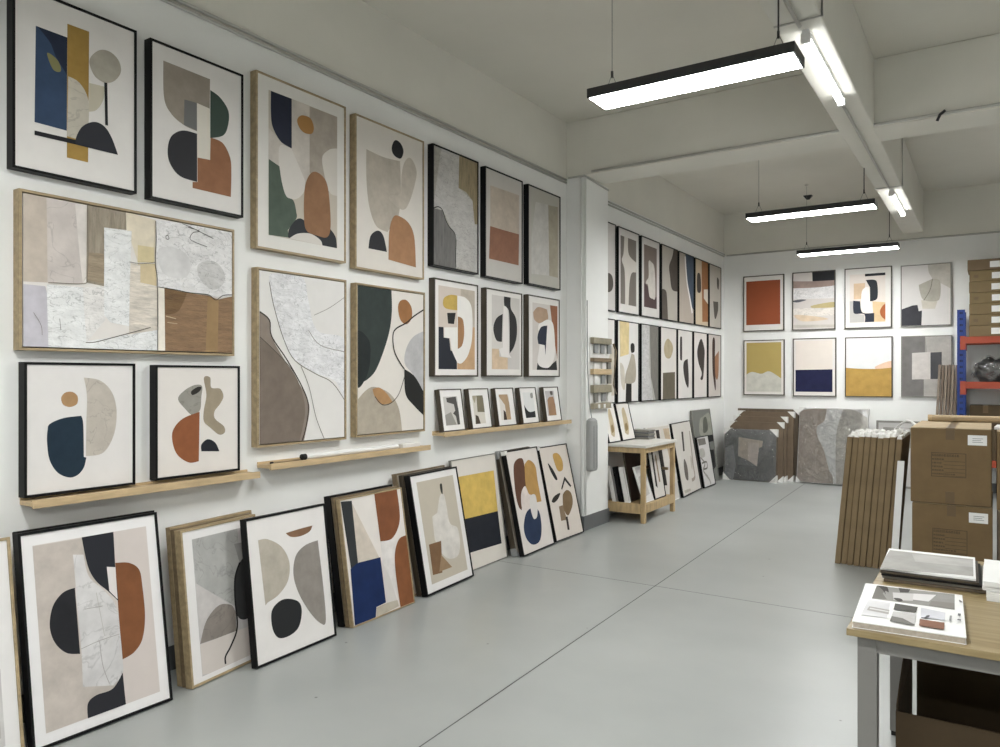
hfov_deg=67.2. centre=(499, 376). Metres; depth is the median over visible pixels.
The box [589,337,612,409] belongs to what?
rack
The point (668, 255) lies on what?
framed print
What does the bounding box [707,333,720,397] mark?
framed print
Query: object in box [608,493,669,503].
shelf
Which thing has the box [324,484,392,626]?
framed print
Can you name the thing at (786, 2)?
conduit
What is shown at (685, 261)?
framed print
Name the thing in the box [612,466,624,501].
framed board
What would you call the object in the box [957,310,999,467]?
storage rack
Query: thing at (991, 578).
pile
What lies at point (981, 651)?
work table
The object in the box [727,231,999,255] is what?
conduit
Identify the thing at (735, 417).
canvas
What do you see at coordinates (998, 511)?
carton
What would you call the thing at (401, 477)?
framed print
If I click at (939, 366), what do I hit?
board
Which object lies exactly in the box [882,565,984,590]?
board
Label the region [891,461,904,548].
strip
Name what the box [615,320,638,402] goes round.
framed print
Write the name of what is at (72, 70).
framed print
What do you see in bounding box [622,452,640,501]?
framed board
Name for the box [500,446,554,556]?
framed print
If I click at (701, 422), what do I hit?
framed print
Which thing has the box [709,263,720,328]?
framed print
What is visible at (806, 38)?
lamp
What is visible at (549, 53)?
ceiling
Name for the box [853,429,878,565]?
pack
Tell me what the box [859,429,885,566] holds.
pack
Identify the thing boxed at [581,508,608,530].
baseboard
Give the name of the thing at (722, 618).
floor
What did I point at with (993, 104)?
conduit
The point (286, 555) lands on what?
framed print
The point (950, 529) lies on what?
carton
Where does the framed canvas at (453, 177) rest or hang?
attached to the wall at (353, 39)
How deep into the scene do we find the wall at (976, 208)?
11.34 m
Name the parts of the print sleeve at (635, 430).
print sleeve, print sleeve, print sleeve, print sleeve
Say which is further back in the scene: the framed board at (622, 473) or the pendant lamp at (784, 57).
the framed board at (622, 473)
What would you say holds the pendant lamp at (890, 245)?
hanging from the ceiling
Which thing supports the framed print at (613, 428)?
on the display stand
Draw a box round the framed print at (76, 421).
[18,362,134,497]
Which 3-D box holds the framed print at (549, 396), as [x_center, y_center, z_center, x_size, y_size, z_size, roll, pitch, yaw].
[0.509,0.272,7.548,0.094,0.347,0.305,0,0,33]
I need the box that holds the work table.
[846,561,999,746]
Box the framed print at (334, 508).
[331,486,396,627]
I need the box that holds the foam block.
[398,442,419,447]
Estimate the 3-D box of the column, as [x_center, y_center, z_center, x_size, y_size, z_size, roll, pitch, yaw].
[0.948,-0.540,8.133,0.200,4.280,0.590,0,0,33]
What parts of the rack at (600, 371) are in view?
rail, rail, rail, rail, rail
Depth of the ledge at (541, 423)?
6.62 m
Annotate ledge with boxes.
[20,469,259,508]
[257,445,430,469]
[432,420,571,436]
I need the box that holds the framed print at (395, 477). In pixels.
[392,465,444,595]
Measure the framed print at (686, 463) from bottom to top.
0.978 m
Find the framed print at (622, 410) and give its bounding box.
[614,402,635,440]
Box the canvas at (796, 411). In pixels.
[738,408,798,480]
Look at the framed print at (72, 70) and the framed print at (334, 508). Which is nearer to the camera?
the framed print at (72, 70)
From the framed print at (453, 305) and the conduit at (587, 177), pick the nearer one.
the framed print at (453, 305)
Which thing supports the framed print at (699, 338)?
attached to the wall at (353, 39)
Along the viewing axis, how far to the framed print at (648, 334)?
9.65 m
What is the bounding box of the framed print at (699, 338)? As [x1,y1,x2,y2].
[693,331,706,397]
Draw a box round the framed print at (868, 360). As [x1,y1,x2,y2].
[845,336,892,396]
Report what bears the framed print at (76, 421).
on the ledge at (224, 477)
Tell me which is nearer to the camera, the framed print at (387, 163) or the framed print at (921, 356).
the framed print at (387, 163)
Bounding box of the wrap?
[894,420,915,428]
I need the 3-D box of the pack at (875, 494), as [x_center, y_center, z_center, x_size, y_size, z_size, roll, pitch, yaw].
[3.333,1.035,6.605,0.132,1.128,0.740,0,0,33]
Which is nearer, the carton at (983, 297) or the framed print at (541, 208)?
the framed print at (541, 208)
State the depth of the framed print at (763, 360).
12.07 m
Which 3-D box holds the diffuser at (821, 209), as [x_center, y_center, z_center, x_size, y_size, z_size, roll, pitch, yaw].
[3.221,-1.714,7.835,1.226,0.032,0.216,0,0,33]
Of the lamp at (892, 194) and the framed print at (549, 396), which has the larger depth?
the lamp at (892, 194)
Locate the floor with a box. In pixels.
[23,475,996,746]
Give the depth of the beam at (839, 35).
5.71 m
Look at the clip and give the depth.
6.04 m
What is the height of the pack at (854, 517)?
1.125 m
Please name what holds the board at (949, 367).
attached to the wall at (976, 208)
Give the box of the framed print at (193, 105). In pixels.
[144,37,242,218]
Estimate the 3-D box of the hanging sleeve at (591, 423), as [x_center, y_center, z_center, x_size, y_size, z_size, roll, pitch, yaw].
[0.963,0.090,7.885,0.082,1.780,0.169,0,0,33]
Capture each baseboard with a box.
[21,466,723,722]
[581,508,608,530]
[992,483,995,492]
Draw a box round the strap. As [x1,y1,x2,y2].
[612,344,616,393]
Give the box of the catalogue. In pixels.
[852,583,965,644]
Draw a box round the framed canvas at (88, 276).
[13,188,233,355]
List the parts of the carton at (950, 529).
printed panel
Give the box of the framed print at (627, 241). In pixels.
[616,226,638,315]
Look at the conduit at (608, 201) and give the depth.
10.05 m
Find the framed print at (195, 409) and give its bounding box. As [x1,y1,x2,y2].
[150,365,239,480]
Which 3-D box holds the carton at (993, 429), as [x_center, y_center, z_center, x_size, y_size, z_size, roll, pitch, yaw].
[6.547,0.889,10.151,0.400,0.420,0.441,0,0,33]
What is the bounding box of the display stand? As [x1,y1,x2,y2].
[608,438,676,523]
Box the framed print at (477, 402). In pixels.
[464,388,492,429]
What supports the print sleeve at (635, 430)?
on the display stand
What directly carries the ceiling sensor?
attached to the ceiling
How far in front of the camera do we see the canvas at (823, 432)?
11.29 m
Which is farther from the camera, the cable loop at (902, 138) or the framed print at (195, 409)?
the cable loop at (902, 138)
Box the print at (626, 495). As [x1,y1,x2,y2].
[623,468,629,501]
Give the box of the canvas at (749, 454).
[723,428,778,482]
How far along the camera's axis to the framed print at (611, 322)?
8.74 m
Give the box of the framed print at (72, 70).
[7,0,136,194]
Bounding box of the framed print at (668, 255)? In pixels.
[660,244,677,321]
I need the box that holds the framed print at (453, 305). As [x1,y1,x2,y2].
[429,277,477,376]
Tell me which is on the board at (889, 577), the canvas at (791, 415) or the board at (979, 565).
the board at (979, 565)
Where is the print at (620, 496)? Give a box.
[617,468,623,500]
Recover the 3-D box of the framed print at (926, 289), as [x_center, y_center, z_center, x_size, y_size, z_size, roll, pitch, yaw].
[6.132,-1.180,10.844,0.640,0.893,0.034,0,0,33]
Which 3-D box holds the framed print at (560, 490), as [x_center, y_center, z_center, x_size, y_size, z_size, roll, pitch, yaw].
[0.599,1.143,7.559,0.259,0.914,0.577,0,0,33]
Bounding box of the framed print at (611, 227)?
[608,222,615,311]
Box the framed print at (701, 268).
[694,257,708,326]
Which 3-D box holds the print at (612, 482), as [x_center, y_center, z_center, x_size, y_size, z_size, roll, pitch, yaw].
[1.278,1.204,8.489,0.081,0.374,0.041,0,0,33]
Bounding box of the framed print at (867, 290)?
[844,266,891,328]
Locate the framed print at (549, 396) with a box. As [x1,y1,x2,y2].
[539,387,561,421]
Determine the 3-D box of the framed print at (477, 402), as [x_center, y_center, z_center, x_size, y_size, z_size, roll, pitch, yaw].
[-0.186,0.272,6.487,0.094,0.347,0.305,0,0,33]
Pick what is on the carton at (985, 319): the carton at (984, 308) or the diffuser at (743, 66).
the carton at (984, 308)
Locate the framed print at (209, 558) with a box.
[174,514,254,688]
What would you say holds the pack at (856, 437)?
on the floor
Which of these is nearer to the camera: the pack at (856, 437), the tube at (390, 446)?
the tube at (390, 446)
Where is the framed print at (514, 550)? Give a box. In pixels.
[495,447,529,556]
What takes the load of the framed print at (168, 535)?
on the floor
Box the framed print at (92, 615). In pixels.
[13,512,172,746]
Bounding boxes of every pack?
[835,429,863,563]
[841,428,869,563]
[847,429,872,564]
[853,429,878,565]
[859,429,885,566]
[866,430,888,567]
[872,429,896,568]
[879,428,903,568]
[887,430,909,551]
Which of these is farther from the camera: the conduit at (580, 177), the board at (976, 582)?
the conduit at (580, 177)
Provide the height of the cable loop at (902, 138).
0.579 m
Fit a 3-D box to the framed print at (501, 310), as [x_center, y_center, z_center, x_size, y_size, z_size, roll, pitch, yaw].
[0.021,-0.393,6.847,0.056,0.781,0.605,0,0,33]
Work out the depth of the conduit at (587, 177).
7.91 m
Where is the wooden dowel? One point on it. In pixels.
(299, 458)
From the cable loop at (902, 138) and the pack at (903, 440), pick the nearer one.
the pack at (903, 440)
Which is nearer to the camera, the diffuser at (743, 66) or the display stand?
the diffuser at (743, 66)
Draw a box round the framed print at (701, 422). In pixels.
[690,409,718,485]
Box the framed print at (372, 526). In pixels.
[336,487,414,627]
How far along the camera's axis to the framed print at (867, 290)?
11.24 m
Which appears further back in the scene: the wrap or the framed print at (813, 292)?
the framed print at (813, 292)
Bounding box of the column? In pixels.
[567,119,607,515]
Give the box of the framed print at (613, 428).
[608,403,621,443]
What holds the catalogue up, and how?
on the work table
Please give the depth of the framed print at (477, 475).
6.46 m
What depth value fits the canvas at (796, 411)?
11.64 m
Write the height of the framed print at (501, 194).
0.968 m
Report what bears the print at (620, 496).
attached to the framed board at (616, 474)
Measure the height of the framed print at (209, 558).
0.806 m
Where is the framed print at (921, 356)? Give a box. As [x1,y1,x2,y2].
[901,335,951,397]
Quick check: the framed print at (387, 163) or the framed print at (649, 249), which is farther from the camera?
the framed print at (649, 249)
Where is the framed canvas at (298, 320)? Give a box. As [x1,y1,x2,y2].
[251,267,345,447]
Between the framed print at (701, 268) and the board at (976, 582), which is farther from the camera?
the framed print at (701, 268)
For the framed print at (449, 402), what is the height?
0.347 m
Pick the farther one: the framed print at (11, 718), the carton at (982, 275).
the carton at (982, 275)
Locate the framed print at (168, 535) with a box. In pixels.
[166,510,251,686]
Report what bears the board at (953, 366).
attached to the wall at (976, 208)
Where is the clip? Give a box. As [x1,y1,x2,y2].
[936,109,945,120]
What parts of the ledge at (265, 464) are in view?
rail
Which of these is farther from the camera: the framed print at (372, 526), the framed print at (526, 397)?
the framed print at (526, 397)
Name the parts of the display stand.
shelf rail, leg, leg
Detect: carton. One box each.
[896,658,999,746]
[911,421,991,506]
[912,491,992,561]
[968,258,999,274]
[969,269,999,281]
[969,280,999,292]
[969,292,999,303]
[969,303,999,314]
[969,314,999,325]
[969,325,999,336]
[970,404,999,427]
[992,428,995,459]
[996,430,999,509]
[997,510,999,560]
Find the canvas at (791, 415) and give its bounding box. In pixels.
[738,410,794,481]
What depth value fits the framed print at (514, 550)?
6.75 m
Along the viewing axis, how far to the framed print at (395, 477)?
5.55 m
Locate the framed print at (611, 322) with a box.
[608,318,614,402]
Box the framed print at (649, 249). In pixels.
[639,235,659,318]
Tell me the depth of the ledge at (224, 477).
3.86 m
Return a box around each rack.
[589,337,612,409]
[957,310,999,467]
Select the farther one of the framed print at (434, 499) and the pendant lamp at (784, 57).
the framed print at (434, 499)
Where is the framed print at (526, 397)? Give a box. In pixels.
[515,387,539,424]
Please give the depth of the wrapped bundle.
10.00 m
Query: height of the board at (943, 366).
1.771 m
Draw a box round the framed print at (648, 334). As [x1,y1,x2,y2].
[639,323,658,401]
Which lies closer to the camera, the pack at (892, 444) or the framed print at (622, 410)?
the pack at (892, 444)
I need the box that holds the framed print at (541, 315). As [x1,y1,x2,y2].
[523,294,559,376]
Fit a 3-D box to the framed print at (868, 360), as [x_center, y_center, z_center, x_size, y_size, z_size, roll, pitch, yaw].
[5.507,-0.149,11.252,0.642,0.899,0.034,0,0,33]
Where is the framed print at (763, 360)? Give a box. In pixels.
[743,339,784,395]
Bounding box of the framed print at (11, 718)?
[0,537,24,746]
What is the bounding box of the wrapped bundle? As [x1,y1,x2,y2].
[972,356,999,381]
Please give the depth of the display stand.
8.39 m
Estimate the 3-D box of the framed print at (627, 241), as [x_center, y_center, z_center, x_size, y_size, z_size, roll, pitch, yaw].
[1.554,-1.271,9.135,0.032,1.016,0.624,0,0,33]
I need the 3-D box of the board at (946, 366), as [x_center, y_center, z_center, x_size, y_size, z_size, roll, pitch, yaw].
[6.226,0.717,10.577,0.295,1.767,0.039,0,0,-41]
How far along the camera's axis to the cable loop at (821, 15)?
4.39 m
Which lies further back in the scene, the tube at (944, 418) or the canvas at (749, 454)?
the canvas at (749, 454)
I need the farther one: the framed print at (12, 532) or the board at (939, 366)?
the board at (939, 366)
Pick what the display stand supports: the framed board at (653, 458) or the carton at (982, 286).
the framed board at (653, 458)
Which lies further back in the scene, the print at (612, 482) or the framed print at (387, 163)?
the print at (612, 482)
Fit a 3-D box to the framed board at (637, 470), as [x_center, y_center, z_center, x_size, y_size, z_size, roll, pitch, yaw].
[1.615,1.204,8.486,0.151,0.400,0.270,0,0,33]
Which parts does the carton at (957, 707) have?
panel, panel, panel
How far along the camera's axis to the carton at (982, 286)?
9.93 m
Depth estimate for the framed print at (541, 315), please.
7.39 m
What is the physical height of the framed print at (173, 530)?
0.804 m
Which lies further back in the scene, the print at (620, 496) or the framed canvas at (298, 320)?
the print at (620, 496)
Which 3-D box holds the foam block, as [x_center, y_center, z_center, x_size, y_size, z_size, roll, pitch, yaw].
[-0.692,0.515,5.700,0.060,0.031,0.198,0,0,33]
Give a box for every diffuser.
[590,53,801,109]
[748,204,875,221]
[798,246,898,256]
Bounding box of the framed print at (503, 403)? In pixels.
[491,388,516,426]
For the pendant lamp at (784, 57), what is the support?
hanging from the ceiling
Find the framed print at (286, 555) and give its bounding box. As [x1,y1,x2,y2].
[240,503,336,668]
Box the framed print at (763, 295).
[743,274,783,331]
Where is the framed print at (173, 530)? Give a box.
[170,513,248,687]
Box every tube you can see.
[300,444,398,459]
[928,415,999,422]
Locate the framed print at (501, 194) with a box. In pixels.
[480,166,522,283]
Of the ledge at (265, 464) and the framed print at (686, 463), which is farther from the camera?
the framed print at (686, 463)
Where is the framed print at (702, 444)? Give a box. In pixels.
[694,435,715,488]
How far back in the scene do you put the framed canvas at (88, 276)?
3.80 m
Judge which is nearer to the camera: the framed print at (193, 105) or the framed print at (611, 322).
the framed print at (193, 105)
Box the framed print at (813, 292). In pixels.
[792,270,835,330]
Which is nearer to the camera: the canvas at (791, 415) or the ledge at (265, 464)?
the ledge at (265, 464)
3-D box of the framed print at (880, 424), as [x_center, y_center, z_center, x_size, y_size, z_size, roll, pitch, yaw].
[5.787,1.121,10.907,0.620,0.961,0.190,0,0,33]
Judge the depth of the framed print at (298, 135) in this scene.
4.79 m
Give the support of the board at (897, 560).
on the board at (976, 582)
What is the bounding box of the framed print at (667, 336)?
[659,326,676,399]
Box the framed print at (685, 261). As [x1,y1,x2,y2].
[678,251,693,324]
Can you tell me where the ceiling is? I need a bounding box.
[361,0,999,214]
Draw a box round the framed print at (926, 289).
[901,262,951,326]
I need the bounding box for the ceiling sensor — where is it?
[804,195,812,199]
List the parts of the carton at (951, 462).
printed panel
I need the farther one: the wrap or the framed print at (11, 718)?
the wrap
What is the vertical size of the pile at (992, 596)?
0.033 m
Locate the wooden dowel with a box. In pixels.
[270,458,300,463]
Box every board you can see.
[608,466,617,501]
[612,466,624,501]
[618,467,630,502]
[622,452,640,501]
[632,465,653,502]
[646,451,665,499]
[880,548,975,580]
[880,561,978,584]
[881,563,981,587]
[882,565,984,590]
[884,578,985,593]
[936,365,940,414]
[939,365,944,414]
[943,365,947,414]
[946,365,950,414]
[949,365,954,414]
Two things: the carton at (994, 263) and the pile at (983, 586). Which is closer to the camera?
the pile at (983, 586)
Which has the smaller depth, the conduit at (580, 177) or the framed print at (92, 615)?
the framed print at (92, 615)
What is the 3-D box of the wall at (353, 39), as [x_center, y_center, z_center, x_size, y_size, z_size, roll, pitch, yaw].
[-0.879,-0.540,5.624,0.190,4.280,16.450,0,0,33]
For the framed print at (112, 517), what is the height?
0.918 m
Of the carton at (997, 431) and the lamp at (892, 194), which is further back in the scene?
the lamp at (892, 194)
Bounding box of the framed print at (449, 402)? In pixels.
[434,389,465,432]
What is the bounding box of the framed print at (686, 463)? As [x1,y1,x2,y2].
[669,420,701,497]
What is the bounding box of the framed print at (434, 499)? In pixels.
[404,466,473,596]
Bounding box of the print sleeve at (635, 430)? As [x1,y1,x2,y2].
[634,429,654,439]
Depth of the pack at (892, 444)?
6.24 m
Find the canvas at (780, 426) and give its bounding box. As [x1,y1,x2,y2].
[729,421,784,482]
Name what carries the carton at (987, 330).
on the storage rack at (963, 341)
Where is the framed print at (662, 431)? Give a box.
[643,424,679,499]
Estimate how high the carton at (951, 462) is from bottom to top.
0.597 m
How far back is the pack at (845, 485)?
6.43 m
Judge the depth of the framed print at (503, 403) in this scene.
6.79 m
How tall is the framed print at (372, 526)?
0.810 m
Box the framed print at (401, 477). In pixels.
[399,466,449,595]
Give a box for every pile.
[982,566,999,591]
[983,559,999,587]
[986,590,999,601]
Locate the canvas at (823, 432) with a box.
[796,407,869,484]
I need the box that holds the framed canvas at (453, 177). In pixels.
[428,143,478,274]
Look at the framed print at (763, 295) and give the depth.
12.07 m
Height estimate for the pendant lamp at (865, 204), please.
0.982 m
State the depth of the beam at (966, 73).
6.79 m
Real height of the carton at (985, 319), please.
0.143 m
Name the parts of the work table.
leg, leg, frame rail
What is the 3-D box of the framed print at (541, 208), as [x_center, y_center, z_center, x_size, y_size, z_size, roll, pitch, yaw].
[0.422,-1.365,7.461,0.056,0.956,0.639,0,0,33]
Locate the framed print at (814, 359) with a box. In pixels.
[793,338,836,396]
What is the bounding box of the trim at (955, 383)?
[953,365,956,414]
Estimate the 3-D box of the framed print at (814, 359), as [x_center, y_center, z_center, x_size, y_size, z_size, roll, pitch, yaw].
[4.872,-0.150,11.668,0.626,0.903,0.034,0,0,33]
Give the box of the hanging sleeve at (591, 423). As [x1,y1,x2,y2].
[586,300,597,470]
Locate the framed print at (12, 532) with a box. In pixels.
[12,532,26,738]
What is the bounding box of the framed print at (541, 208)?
[523,184,560,290]
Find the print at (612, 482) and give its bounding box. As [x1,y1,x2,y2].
[610,467,616,500]
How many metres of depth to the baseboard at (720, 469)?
4.12 m
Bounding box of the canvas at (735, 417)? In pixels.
[733,415,787,481]
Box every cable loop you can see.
[773,0,822,28]
[875,138,902,189]
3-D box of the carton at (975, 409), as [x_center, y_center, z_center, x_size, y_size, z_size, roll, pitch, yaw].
[6.547,0.527,10.151,0.360,0.300,0.401,0,0,33]
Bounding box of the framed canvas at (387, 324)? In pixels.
[350,283,424,437]
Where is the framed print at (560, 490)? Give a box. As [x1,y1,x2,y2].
[537,443,583,541]
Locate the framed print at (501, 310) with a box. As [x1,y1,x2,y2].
[481,287,521,376]
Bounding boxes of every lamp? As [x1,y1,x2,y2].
[587,0,804,109]
[745,168,877,221]
[796,184,899,256]
[800,29,844,106]
[889,189,905,216]
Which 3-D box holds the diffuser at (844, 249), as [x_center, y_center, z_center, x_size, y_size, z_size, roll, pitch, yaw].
[4.704,-1.714,10.211,1.226,0.032,0.216,0,0,33]
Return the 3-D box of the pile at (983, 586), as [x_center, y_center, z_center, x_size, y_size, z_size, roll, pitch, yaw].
[2.085,0.807,2.972,0.302,0.013,0.420,0,0,33]
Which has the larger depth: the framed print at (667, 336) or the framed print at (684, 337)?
the framed print at (684, 337)
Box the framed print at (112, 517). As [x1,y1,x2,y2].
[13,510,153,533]
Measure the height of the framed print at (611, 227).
1.020 m
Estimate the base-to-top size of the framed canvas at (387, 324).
1.079 m
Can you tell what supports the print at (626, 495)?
attached to the framed board at (622, 473)
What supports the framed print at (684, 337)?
attached to the wall at (353, 39)
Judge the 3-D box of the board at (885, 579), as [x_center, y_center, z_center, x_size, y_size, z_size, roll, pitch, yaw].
[1.870,0.844,3.211,0.395,0.011,0.423,0,0,33]
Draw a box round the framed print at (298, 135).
[250,70,345,263]
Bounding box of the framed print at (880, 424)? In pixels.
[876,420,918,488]
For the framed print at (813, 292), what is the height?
0.907 m
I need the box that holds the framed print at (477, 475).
[448,453,507,570]
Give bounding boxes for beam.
[584,33,999,183]
[758,0,923,233]
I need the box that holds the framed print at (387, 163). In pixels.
[350,113,423,279]
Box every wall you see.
[0,0,723,694]
[724,182,999,482]
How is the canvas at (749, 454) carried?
on the floor
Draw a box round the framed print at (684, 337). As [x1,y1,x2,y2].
[677,329,692,398]
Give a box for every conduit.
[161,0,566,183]
[568,175,608,190]
[580,177,585,515]
[591,102,999,171]
[608,201,724,256]
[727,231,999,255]
[783,0,889,188]

